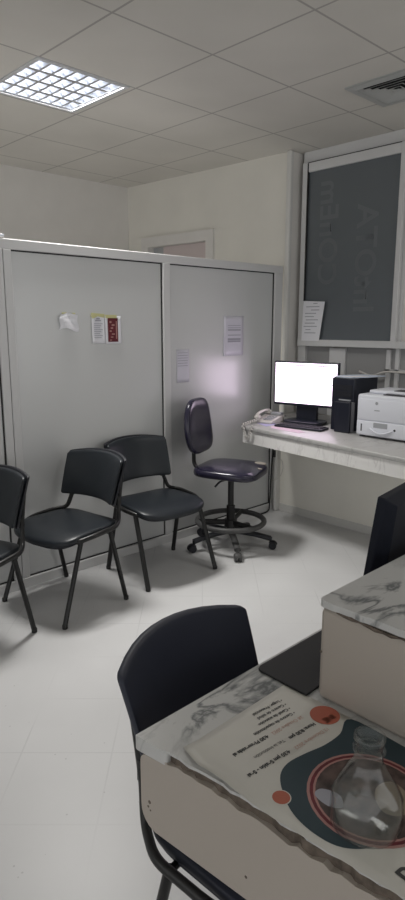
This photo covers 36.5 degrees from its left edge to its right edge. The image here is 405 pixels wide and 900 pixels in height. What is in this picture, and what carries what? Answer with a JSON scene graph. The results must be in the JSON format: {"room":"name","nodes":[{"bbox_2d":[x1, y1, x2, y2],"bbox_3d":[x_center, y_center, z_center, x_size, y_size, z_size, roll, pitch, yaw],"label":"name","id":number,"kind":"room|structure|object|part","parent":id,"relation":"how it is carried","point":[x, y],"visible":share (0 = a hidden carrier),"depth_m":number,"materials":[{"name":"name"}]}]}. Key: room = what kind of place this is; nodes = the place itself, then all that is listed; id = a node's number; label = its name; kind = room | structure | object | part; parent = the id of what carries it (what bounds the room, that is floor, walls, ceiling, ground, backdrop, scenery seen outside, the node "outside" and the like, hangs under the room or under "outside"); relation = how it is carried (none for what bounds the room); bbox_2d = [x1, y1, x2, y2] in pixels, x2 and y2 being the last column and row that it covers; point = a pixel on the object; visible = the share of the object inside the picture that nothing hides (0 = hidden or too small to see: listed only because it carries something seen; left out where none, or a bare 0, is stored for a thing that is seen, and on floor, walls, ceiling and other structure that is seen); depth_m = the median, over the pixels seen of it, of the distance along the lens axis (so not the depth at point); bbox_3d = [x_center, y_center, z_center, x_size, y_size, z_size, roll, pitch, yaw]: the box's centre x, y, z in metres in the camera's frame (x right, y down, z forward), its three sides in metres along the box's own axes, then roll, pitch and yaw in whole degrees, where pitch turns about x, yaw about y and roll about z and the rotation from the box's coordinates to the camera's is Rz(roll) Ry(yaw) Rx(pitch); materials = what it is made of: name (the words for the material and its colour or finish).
{"room":"clinic reception area","nodes":[
{"label":"clinic reception area","id":0,"kind":"room"},
{"bbox_2d":[0,164,128,250],"bbox_3d":[-3.780,-0.646,3.691,9.750,2.885,0.160,-11,16,-43],"label":"wall","id":1,"kind":"structure","parent":0,"point":[38,206],"depth_m":5.69,"materials":[{"name":"white paint"}]},
{"bbox_2d":[0,509,370,899],"bbox_3d":[-0.229,1.556,0.377,9.750,0.100,10.400,-11,16,-43],"label":"floor","id":2,"kind":"structure","parent":0,"point":[70,825],"depth_m":2.78,"materials":[{"name":"tile"}]},
{"bbox_2d":[0,464,36,632],"bbox_3d":[-1.169,0.535,3.046,0.565,0.828,0.598,6,13,26],"label":"chair","id":3,"kind":"object","parent":2,"relation":"on","point":[14,481],"visible":1,"depth_m":3.07,"materials":[{"name":"black leather"}]},
{"bbox_3d":[-1.188,0.522,3.003,0.490,0.063,0.465,6,13,26],"label":"seat","id":4,"kind":"part","parent":3,"relation":"part of","materials":[{"name":"black leather"}]},
{"bbox_3d":[-1.084,0.229,3.160,0.455,0.260,0.166,6,13,26],"label":"backrest","id":5,"kind":"part","parent":3,"relation":"part of","materials":[{"name":"black leather"}]},
{"bbox_3d":[-0.942,0.388,2.948,0.098,0.331,0.421,5,12,22],"label":"rail","id":6,"kind":"part","parent":3,"relation":"part of","materials":[{"name":"black metal"}]},
{"bbox_3d":[-0.890,0.725,3.073,0.031,0.428,0.119,7,14,32],"label":"leg","id":7,"kind":"part","parent":3,"relation":"part of","materials":[{"name":"black paint"}]},
{"bbox_2d":[2,448,128,629],"bbox_3d":[-0.745,0.445,3.488,0.565,0.828,0.598,9,15,37],"label":"chair","id":8,"kind":"object","parent":2,"relation":"on","point":[98,473],"visible":0.98,"depth_m":3.48,"materials":[{"name":"black leather"}]},
{"bbox_3d":[-1.074,0.636,3.517,0.169,0.425,0.031,-11,16,-43],"label":"leg","id":9,"kind":"part","parent":8,"relation":"part of","materials":[{"name":"black paint"}]},
{"bbox_3d":[-0.904,0.249,3.627,0.098,0.331,0.421,10,15,41],"label":"rail","id":10,"kind":"part","parent":8,"relation":"part of","materials":[{"name":"black metal"}]},
{"bbox_3d":[-0.877,0.582,3.767,0.031,0.428,0.119,7,13,30],"label":"leg","id":11,"kind":"part","parent":8,"relation":"part of","materials":[{"name":"black paint"}]},
{"bbox_3d":[-0.772,0.430,3.449,0.490,0.063,0.465,9,15,37],"label":"seat","id":12,"kind":"part","parent":8,"relation":"part of","materials":[{"name":"black leather"}]},
{"bbox_3d":[-0.676,0.699,3.212,0.031,0.425,0.169,7,13,30],"label":"leg","id":13,"kind":"part","parent":8,"relation":"part of","materials":[{"name":"black paint"}]},
{"bbox_3d":[-0.626,0.143,3.580,0.455,0.260,0.166,9,15,37],"label":"backrest","id":14,"kind":"part","parent":8,"relation":"part of","materials":[{"name":"black leather"}]},
{"bbox_3d":[-0.536,0.307,3.345,0.098,0.331,0.421,8,14,33],"label":"rail","id":15,"kind":"part","parent":8,"relation":"part of","materials":[{"name":"black metal"}]},
{"bbox_3d":[-0.474,0.646,3.458,0.119,0.428,0.031,-11,16,-44],"label":"leg","id":16,"kind":"part","parent":8,"relation":"part of","materials":[{"name":"black paint"}]},
{"bbox_2d":[0,238,282,595],"bbox_3d":[-1.029,-0.167,3.555,4.595,2.000,0.066,-11,16,-43],"label":"partition wall","id":17,"kind":"structure","parent":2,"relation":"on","point":[61,391],"depth_m":3.99,"materials":[{"name":"white paint"}]},
{"bbox_3d":[-1.503,-0.077,3.105,1.055,1.885,0.014,-11,16,-43],"label":"grey panel","id":18,"kind":"part","parent":17,"relation":"part of","materials":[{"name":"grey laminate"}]},
{"bbox_2d":[59,312,78,331],"bbox_3d":[-0.791,-0.757,3.644,0.137,0.114,0.015,-11,16,-43],"label":"paper scrap","id":19,"kind":"object","parent":17,"relation":"attached to","point":[67,320],"visible":1,"depth_m":3.64,"materials":[{"name":"white paper"}]},
{"bbox_3d":[-0.666,-0.239,3.895,1.075,1.885,0.014,-11,16,-43],"label":"grey panel","id":20,"kind":"part","parent":17,"relation":"part of","materials":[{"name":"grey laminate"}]},
{"bbox_2d":[91,313,105,343],"bbox_3d":[-0.643,-0.751,3.794,0.102,0.185,0.009,-11,16,-43],"label":"leaflet","id":21,"kind":"object","parent":17,"relation":"attached to","point":[98,320],"visible":1,"depth_m":3.79,"materials":[{"name":"white paper"}]},
{"bbox_2d":[94,318,102,337],"bbox_3d":[-0.642,-0.753,3.792,0.062,0.121,0.005,-11,16,-43],"label":"print","id":22,"kind":"object","parent":21,"relation":"attached to","point":[98,322],"depth_m":3.80,"materials":[{"name":"grey paper"}]},
{"bbox_2d":[105,315,121,343],"bbox_3d":[-0.562,-0.760,3.872,0.120,0.178,0.010,-11,16,-43],"label":"leaflet","id":23,"kind":"object","parent":17,"relation":"attached to","point":[112,322],"visible":1,"depth_m":3.87,"materials":[{"name":"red paper"}]},
{"bbox_2d":[109,321,116,340],"bbox_3d":[-0.560,-0.750,3.869,0.056,0.120,0.001,-11,16,-43],"label":"print","id":24,"kind":"object","parent":23,"relation":"attached to","point":[112,324],"depth_m":3.87,"materials":[{"name":"red paper"}]},
{"bbox_2d":[176,349,188,382],"bbox_3d":[-0.137,-0.591,4.329,0.120,0.230,0.003,-11,16,-43],"label":"notice","id":25,"kind":"object","parent":17,"relation":"attached to","point":[182,356],"visible":1,"depth_m":4.33,"materials":[{"name":"white paper"}]},
{"bbox_2d":[178,352,187,365],"bbox_3d":[-0.138,-0.636,4.317,0.095,0.094,0.001,-11,16,-43],"label":"print","id":26,"kind":"object","parent":25,"relation":"attached to","point":[182,356],"depth_m":4.32,"materials":[{"name":"grey paper"}]},
{"bbox_3d":[0.161,-0.399,4.675,1.095,1.885,0.014,-11,16,-43],"label":"grey panel","id":27,"kind":"part","parent":17,"relation":"part of","materials":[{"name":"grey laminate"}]},
{"bbox_2d":[223,316,243,355],"bbox_3d":[0.235,-0.861,4.637,0.220,0.295,0.007,-11,16,-43],"label":"notice","id":28,"kind":"object","parent":17,"relation":"attached to","point":[233,325],"visible":1,"depth_m":4.64,"materials":[{"name":"white paper"}]},
{"bbox_2d":[228,325,240,341],"bbox_3d":[0.240,-0.877,4.640,0.140,0.126,0.001,-11,16,-43],"label":"print","id":29,"kind":"object","parent":28,"relation":"attached to","point":[234,331],"depth_m":4.64,"materials":[{"name":"grey paper"}]},
{"bbox_2d":[104,434,216,591],"bbox_3d":[-0.303,0.353,3.938,0.565,0.828,0.598,-10,15,-39],"label":"chair","id":30,"kind":"object","parent":2,"relation":"on","point":[146,455],"visible":0.73,"depth_m":3.96,"materials":[{"name":"black leather"}]},
{"bbox_3d":[-0.571,0.555,3.899,0.119,0.428,0.031,11,16,42],"label":"leg","id":31,"kind":"part","parent":30,"relation":"part of","materials":[{"name":"black paint"}]},
{"bbox_3d":[-0.508,0.216,3.788,0.098,0.331,0.421,-8,14,-35],"label":"rail","id":32,"kind":"part","parent":30,"relation":"part of","materials":[{"name":"black metal"}]},
{"bbox_3d":[-0.426,0.052,4.027,0.455,0.260,0.166,-10,15,-39],"label":"backrest","id":33,"kind":"part","parent":30,"relation":"part of","materials":[{"name":"black leather"}]},
{"bbox_3d":[-0.361,0.607,3.659,0.031,0.425,0.169,-7,14,-32],"label":"leg","id":34,"kind":"part","parent":30,"relation":"part of","materials":[{"name":"black paint"}]},
{"bbox_3d":[-0.275,0.338,3.900,0.490,0.063,0.465,-10,15,-39],"label":"seat","id":35,"kind":"part","parent":30,"relation":"part of","materials":[{"name":"black leather"}]},
{"bbox_3d":[-0.178,0.489,4.221,0.031,0.428,0.119,-7,14,-32],"label":"leg","id":36,"kind":"part","parent":30,"relation":"part of","materials":[{"name":"black paint"}]},
{"bbox_3d":[-0.150,0.156,4.082,0.098,0.331,0.421,-11,16,-43],"label":"rail","id":37,"kind":"part","parent":30,"relation":"part of","materials":[{"name":"black metal"}]},
{"bbox_3d":[0.026,0.542,3.977,0.169,0.425,0.031,11,16,42],"label":"leg","id":38,"kind":"part","parent":30,"relation":"part of","materials":[{"name":"black paint"}]},
{"bbox_2d":[117,605,258,899],"bbox_3d":[0.130,0.862,1.422,0.601,0.828,0.534,9,15,39],"label":"chair","id":39,"kind":"object","parent":2,"relation":"on","point":[184,656],"visible":0.27,"depth_m":1.47,"materials":[{"name":"black plastic"}]},
{"bbox_3d":[-0.109,1.072,1.347,0.119,0.428,0.029,7,14,32],"label":"leg","id":40,"kind":"part","parent":39,"relation":"part of","materials":[{"name":"black paint"}]},
{"bbox_3d":[-0.040,0.731,1.247,0.421,0.331,0.092,11,16,42],"label":"rail","id":41,"kind":"part","parent":39,"relation":"part of","materials":[{"name":"black metal"}]},
{"bbox_3d":[-0.034,0.563,1.499,0.177,0.273,0.448,9,15,39],"label":"backrest","id":42,"kind":"part","parent":39,"relation":"part of","materials":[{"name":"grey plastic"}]},
{"bbox_3d":[0.165,0.846,1.389,0.465,0.063,0.463,9,15,39],"label":"seat","id":43,"kind":"part","parent":39,"relation":"part of","materials":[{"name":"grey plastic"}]},
{"bbox_2d":[184,397,276,561],"bbox_3d":[0.183,0.167,4.302,0.638,1.045,0.614,-11,16,-43],"label":"swivel chair","id":44,"kind":"object","parent":2,"relation":"on","point":[198,431],"visible":0.97,"depth_m":4.25,"materials":[{"name":"black leather"}]},
{"bbox_3d":[-0.029,-0.175,4.316,0.092,0.380,0.400,5,13,23],"label":"backrest","id":45,"kind":"part","parent":44,"relation":"part of","materials":[{"name":"black leather"}]},
{"bbox_3d":[0.069,0.602,4.310,0.290,0.075,0.048,-5,13,-24],"label":"arm","id":46,"kind":"part","parent":44,"relation":"part of","materials":[{"name":"black plastic"}]},
{"bbox_3d":[0.101,0.569,4.472,0.048,0.075,0.290,-11,16,-42],"label":"arm","id":47,"kind":"part","parent":44,"relation":"part of","materials":[{"name":"black plastic"}]},
{"bbox_3d":[0.199,0.136,4.276,0.460,0.081,0.460,5,13,24],"label":"seat","id":48,"kind":"part","parent":44,"relation":"part of","materials":[{"name":"black"}]},
{"bbox_3d":[0.216,0.619,4.229,0.048,0.075,0.290,-1,12,-7],"label":"arm","id":49,"kind":"part","parent":44,"relation":"part of","materials":[{"name":"grey plastic"}]},
{"bbox_3d":[0.340,0.595,4.342,0.290,0.075,0.048,2,12,11],"label":"arm","id":50,"kind":"part","parent":44,"relation":"part of","materials":[{"name":"black plastic"}]},
{"bbox_2d":[260,449,273,513],"bbox_3d":[0.523,0.149,5.061,0.191,0.775,0.017,-11,16,-43],"label":"power cable","id":51,"kind":"object","parent":2,"relation":"on","point":[272,449],"visible":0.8,"depth_m":5.13,"materials":[{"name":"black plastic"}]},
{"bbox_2d":[136,629,404,899],"bbox_3d":[0.762,0.875,1.583,1.695,0.750,0.824,-11,16,-43],"label":"desk","id":52,"kind":"object","parent":2,"relation":"on","point":[257,856],"depth_m":1.12,"materials":[{"name":"white stone"}]},
{"bbox_3d":[0.191,0.723,0.989,0.808,0.181,0.025,10,15,40],"label":"panel","id":53,"kind":"part","parent":52,"relation":"part of","materials":[{"name":"beige laminate"}]},
{"bbox_2d":[259,630,321,695],"bbox_3d":[0.341,0.495,1.553,0.456,0.006,0.147,-11,16,-43],"label":"desk mat","id":54,"kind":"object","parent":52,"relation":"on","point":[297,667],"visible":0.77,"depth_m":1.46,"materials":[{"name":"black"}]},
{"bbox_2d":[183,685,404,898],"bbox_3d":[0.244,0.584,1.105,0.334,0.012,0.502,-11,16,-43],"label":"poster","id":55,"kind":"object","parent":52,"relation":"on","point":[284,753],"visible":1,"depth_m":1.12,"materials":[{"name":"paper"}]},
{"bbox_2d":[315,759,404,839],"bbox_3d":[0.289,0.597,1.061,0.186,0.001,0.186,-11,16,-43],"label":"photo","id":56,"kind":"object","parent":55,"relation":"on","point":[366,802],"depth_m":1.06,"materials":[{"name":"grey"}]},
{"bbox_2d":[329,725,403,848],"bbox_3d":[0.265,0.528,0.987,0.120,0.162,0.121,-11,16,-43],"label":"clear bottle","id":57,"kind":"object","parent":55,"relation":"on","point":[338,776],"visible":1,"depth_m":0.99,"materials":[{"name":"glass"}]},
{"bbox_2d":[319,555,404,738],"bbox_3d":[0.930,0.385,1.534,1.287,0.229,0.643,-11,16,-43],"label":"raised ledge","id":58,"kind":"object","parent":52,"relation":"on","point":[362,661],"visible":1,"depth_m":1.26,"materials":[{"name":"beige laminate"}]},
{"bbox_2d":[363,482,404,575],"bbox_3d":[0.602,0.260,1.757,0.120,0.362,0.470,9,15,37],"label":"computer monitor","id":59,"kind":"object","parent":52,"relation":"on","point":[387,539],"visible":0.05,"depth_m":1.58,"materials":[{"name":"black plastic"}]},
{"bbox_2d":[0,0,404,187],"bbox_3d":[-0.229,-1.329,-0.214,9.750,0.020,10.400,-11,16,-43],"label":"ceiling","id":60,"kind":"structure","parent":0,"point":[213,84],"depth_m":3.39,"materials":[{"name":"tile"}]},
{"bbox_2d":[0,56,129,112],"bbox_3d":[-0.837,-2.133,3.530,0.585,0.108,0.600,-11,16,-43],"label":"ceiling light","id":61,"kind":"object","parent":60,"relation":"attached to","point":[42,81],"visible":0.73,"depth_m":3.55,"materials":[{"name":"grey plastic"}]},
{"bbox_2d":[345,69,404,106],"bbox_3d":[1.124,-2.078,3.541,0.430,0.020,0.430,-11,16,-43],"label":"ceiling vent","id":62,"kind":"object","parent":60,"relation":"in","point":[388,89],"visible":1,"depth_m":3.55,"materials":[{"name":"grey metal"}]},
{"bbox_2d":[128,152,286,411],"bbox_3d":[0.195,-1.121,6.006,0.745,2.885,1.950,-11,16,-43],"label":"wall","id":63,"kind":"structure","parent":0,"point":[244,203],"depth_m":5.36,"materials":[{"name":"beige paint"}]},
{"bbox_2d":[141,229,213,258],"bbox_3d":[-0.215,-0.875,6.064,0.959,2.380,0.120,10,16,41],"label":"door","id":64,"kind":"structure","parent":63,"relation":"in","point":[197,244],"depth_m":5.77,"materials":[{"name":"white paint"}]},
{"bbox_3d":[-0.419,-0.880,6.301,0.153,2.275,0.030,10,15,41],"label":"panel","id":65,"kind":"part","parent":64,"relation":"part of","materials":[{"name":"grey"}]},
{"bbox_2d":[296,129,404,414],"bbox_3d":[2.504,-0.999,3.392,0.105,2.072,4.862,-11,16,-43],"label":"window","id":66,"kind":"structure","parent":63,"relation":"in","point":[352,251],"depth_m":4.67,"materials":[{"name":"glass"}]},
{"bbox_2d":[301,301,324,340],"bbox_3d":[0.897,-1.050,5.003,0.002,0.320,0.220,-11,16,-43],"label":"notice","id":67,"kind":"object","parent":66,"relation":"attached to","point":[312,310],"visible":1,"depth_m":5.01,"materials":[{"name":"white paper"}]},
{"bbox_2d":[304,303,318,332],"bbox_3d":[0.886,-1.073,5.009,0.001,0.240,0.150,-11,16,-43],"label":"print","id":68,"kind":"object","parent":67,"relation":"attached to","point":[311,310],"depth_m":5.01,"materials":[{"name":"grey paper"}]},
{"bbox_3d":[0.964,-0.598,5.133,0.010,0.588,0.240,-11,16,-43],"label":"pane","id":69,"kind":"part","parent":66,"relation":"part of","materials":[{"name":"grey glass"}]},
{"bbox_3d":[1.124,-1.500,4.716,0.010,1.297,0.800,-11,16,-43],"label":"dark pane","id":70,"kind":"part","parent":66,"relation":"part of","materials":[{"name":"grey glass"}]},
{"bbox_3d":[1.276,-0.533,4.815,0.010,0.588,0.360,-11,16,-43],"label":"pane","id":71,"kind":"part","parent":66,"relation":"part of","materials":[{"name":"grey glass"}]},
{"bbox_2d":[359,370,404,374],"bbox_3d":[1.528,-0.537,4.454,0.027,0.052,0.923,-11,16,-42],"label":"cable","id":72,"kind":"object","parent":66,"relation":"attached to","point":[383,372],"visible":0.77,"depth_m":4.61,"materials":[{"name":"grey plastic"}]},
{"bbox_3d":[1.843,-0.415,4.238,0.010,0.588,1.205,-11,16,-43],"label":"pane","id":73,"kind":"part","parent":66,"relation":"part of","materials":[{"name":"grey glass"}]},
{"bbox_3d":[1.862,-1.385,4.019,0.010,1.400,1.150,-11,16,-43],"label":"pane","id":74,"kind":"part","parent":66,"relation":"part of","materials":[{"name":"grey glass"}]},
{"bbox_2d":[287,151,324,414],"bbox_3d":[0.915,-0.984,5.340,0.650,2.884,0.028,-11,16,-43],"label":"wall reveal","id":75,"kind":"structure","parent":0,"point":[298,157],"depth_m":5.05,"materials":[{"name":"white paint"}]},
{"bbox_2d":[281,150,293,412],"bbox_3d":[0.693,-0.938,5.119,0.045,2.884,0.045,-11,16,-43],"label":"trim","id":76,"kind":"structure","parent":75,"relation":"attached to","point":[290,154],"depth_m":4.97,"materials":[{"name":"white"}]},
{"bbox_2d":[280,451,404,526],"bbox_3d":[2.559,0.454,3.786,0.795,0.690,4.862,-11,16,-43],"label":"wall","id":77,"kind":"structure","parent":0,"point":[351,494],"depth_m":4.81,"materials":[{"name":"beige paint"}]},
{"bbox_2d":[273,449,280,509],"bbox_3d":[0.633,0.171,5.170,0.090,0.690,0.040,-11,16,-43],"label":"trim","id":78,"kind":"structure","parent":77,"relation":"attached to","point":[277,462],"depth_m":5.16,"materials":[{"name":"white metal"}]},
{"bbox_2d":[241,412,404,479],"bbox_3d":[1.288,0.004,3.987,1.197,0.128,2.640,-11,16,-43],"label":"desk","id":79,"kind":"object","parent":77,"relation":"attached to","point":[384,456],"visible":0.68,"depth_m":3.99,"materials":[{"name":"stone"}]},
{"bbox_2d":[242,409,283,439],"bbox_3d":[0.451,-0.197,4.659,0.153,0.192,0.425,9,15,37],"label":"desk phone","id":80,"kind":"object","parent":79,"relation":"on","point":[272,417],"visible":1,"depth_m":4.68,"materials":[{"name":"grey plastic"}]},
{"bbox_3d":[0.357,-0.159,4.602,0.102,0.141,0.264,3,12,16],"label":"handset cord","id":81,"kind":"part","parent":80,"relation":"part of","materials":[{"name":"grey plastic"}]},
{"bbox_2d":[258,423,274,426],"bbox_3d":[0.488,-0.198,4.651,0.117,0.001,0.228,-4,12,-18],"label":"paper sheet","id":82,"kind":"object","parent":79,"relation":"on","point":[263,424],"visible":0.57,"depth_m":4.61,"materials":[{"name":"blue"}]},
{"bbox_2d":[271,426,304,432],"bbox_3d":[0.599,-0.148,4.404,0.090,0.001,0.347,-9,15,-38],"label":"paper sheet","id":83,"kind":"object","parent":79,"relation":"on","point":[273,427],"visible":1,"depth_m":4.39,"materials":[{"name":"pink"}]},
{"bbox_2d":[274,422,328,431],"bbox_3d":[0.715,-0.169,4.457,0.382,0.022,0.124,9,15,37],"label":"keyboard","id":84,"kind":"object","parent":79,"relation":"on","point":[283,424],"visible":1,"depth_m":4.41,"materials":[{"name":"black plastic"}]},
{"bbox_2d":[274,360,340,425],"bbox_3d":[0.780,-0.431,4.630,0.527,0.465,0.210,8,14,35],"label":"computer monitor","id":85,"kind":"object","parent":79,"relation":"on","point":[307,386],"visible":0.92,"depth_m":4.61,"materials":[{"name":"black plastic"}]},
{"bbox_2d":[334,401,354,433],"bbox_3d":[0.986,-0.231,4.275,0.065,0.216,0.122,-11,16,-43],"label":"speaker","id":86,"kind":"object","parent":79,"relation":"on","point":[344,411],"visible":1,"depth_m":4.25},
{"bbox_2d":[331,377,377,431],"bbox_3d":[1.090,-0.340,4.419,0.310,0.372,0.181,-11,16,-43],"label":"computer tower","id":87,"kind":"object","parent":79,"relation":"on","point":[343,389],"visible":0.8,"depth_m":4.30,"materials":[{"name":"black plastic"}]},
{"bbox_3d":[0.984,-0.320,4.319,0.012,0.372,0.181,-11,16,-43],"label":"panel","id":88,"kind":"part","parent":87,"relation":"part of","materials":[{"name":"black plastic"}]},
{"bbox_2d":[335,374,385,377],"bbox_3d":[1.110,-0.523,4.367,0.304,0.006,0.248,-11,16,-43],"label":"paper stack","id":89,"kind":"object","parent":87,"relation":"on","point":[371,376],"visible":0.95,"depth_m":4.38,"materials":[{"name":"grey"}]},
{"bbox_2d":[340,375,369,376],"bbox_3d":[1.068,-0.515,4.307,0.181,0.001,0.091,-5,13,-25],"label":"paper sheet","id":90,"kind":"object","parent":89,"relation":"on","point":[360,375],"visible":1,"depth_m":4.30,"materials":[{"name":"white paper"}]},
{"bbox_2d":[356,387,404,441],"bbox_3d":[1.279,-0.243,4.090,0.372,0.314,0.382,-11,16,-43],"label":"printer","id":91,"kind":"object","parent":79,"relation":"on","point":[381,411],"visible":1,"depth_m":3.99,"materials":[{"name":"white plastic"}]},
{"bbox_3d":[1.154,-0.117,3.993,0.025,0.036,0.167,-11,16,-43],"label":"tray handle","id":92,"kind":"part","parent":91,"relation":"part of","materials":[{"name":"white plastic"}]},
{"bbox_2d":[356,420,404,439],"bbox_3d":[1.164,-0.131,4.000,0.012,0.094,0.367,-11,16,-43],"label":"paper tray","id":93,"kind":"object","parent":91,"relation":"on","point":[390,429],"depth_m":3.98,"materials":[{"name":"white plastic"}]},
{"bbox_2d":[383,390,404,396],"bbox_3d":[1.294,-0.366,3.978,0.162,0.027,0.181,-11,16,-43],"label":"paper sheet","id":94,"kind":"object","parent":91,"relation":"on","point":[388,393],"depth_m":3.98,"materials":[{"name":"white paper"}]},
{"bbox_2d":[279,503,371,534],"bbox_3d":[2.096,0.780,3.754,0.010,0.065,4.165,-11,16,-43],"label":"baseboard","id":95,"kind":"structure","parent":77,"relation":"attached to","point":[324,518],"depth_m":4.88,"materials":[{"name":"white"}]}
]}

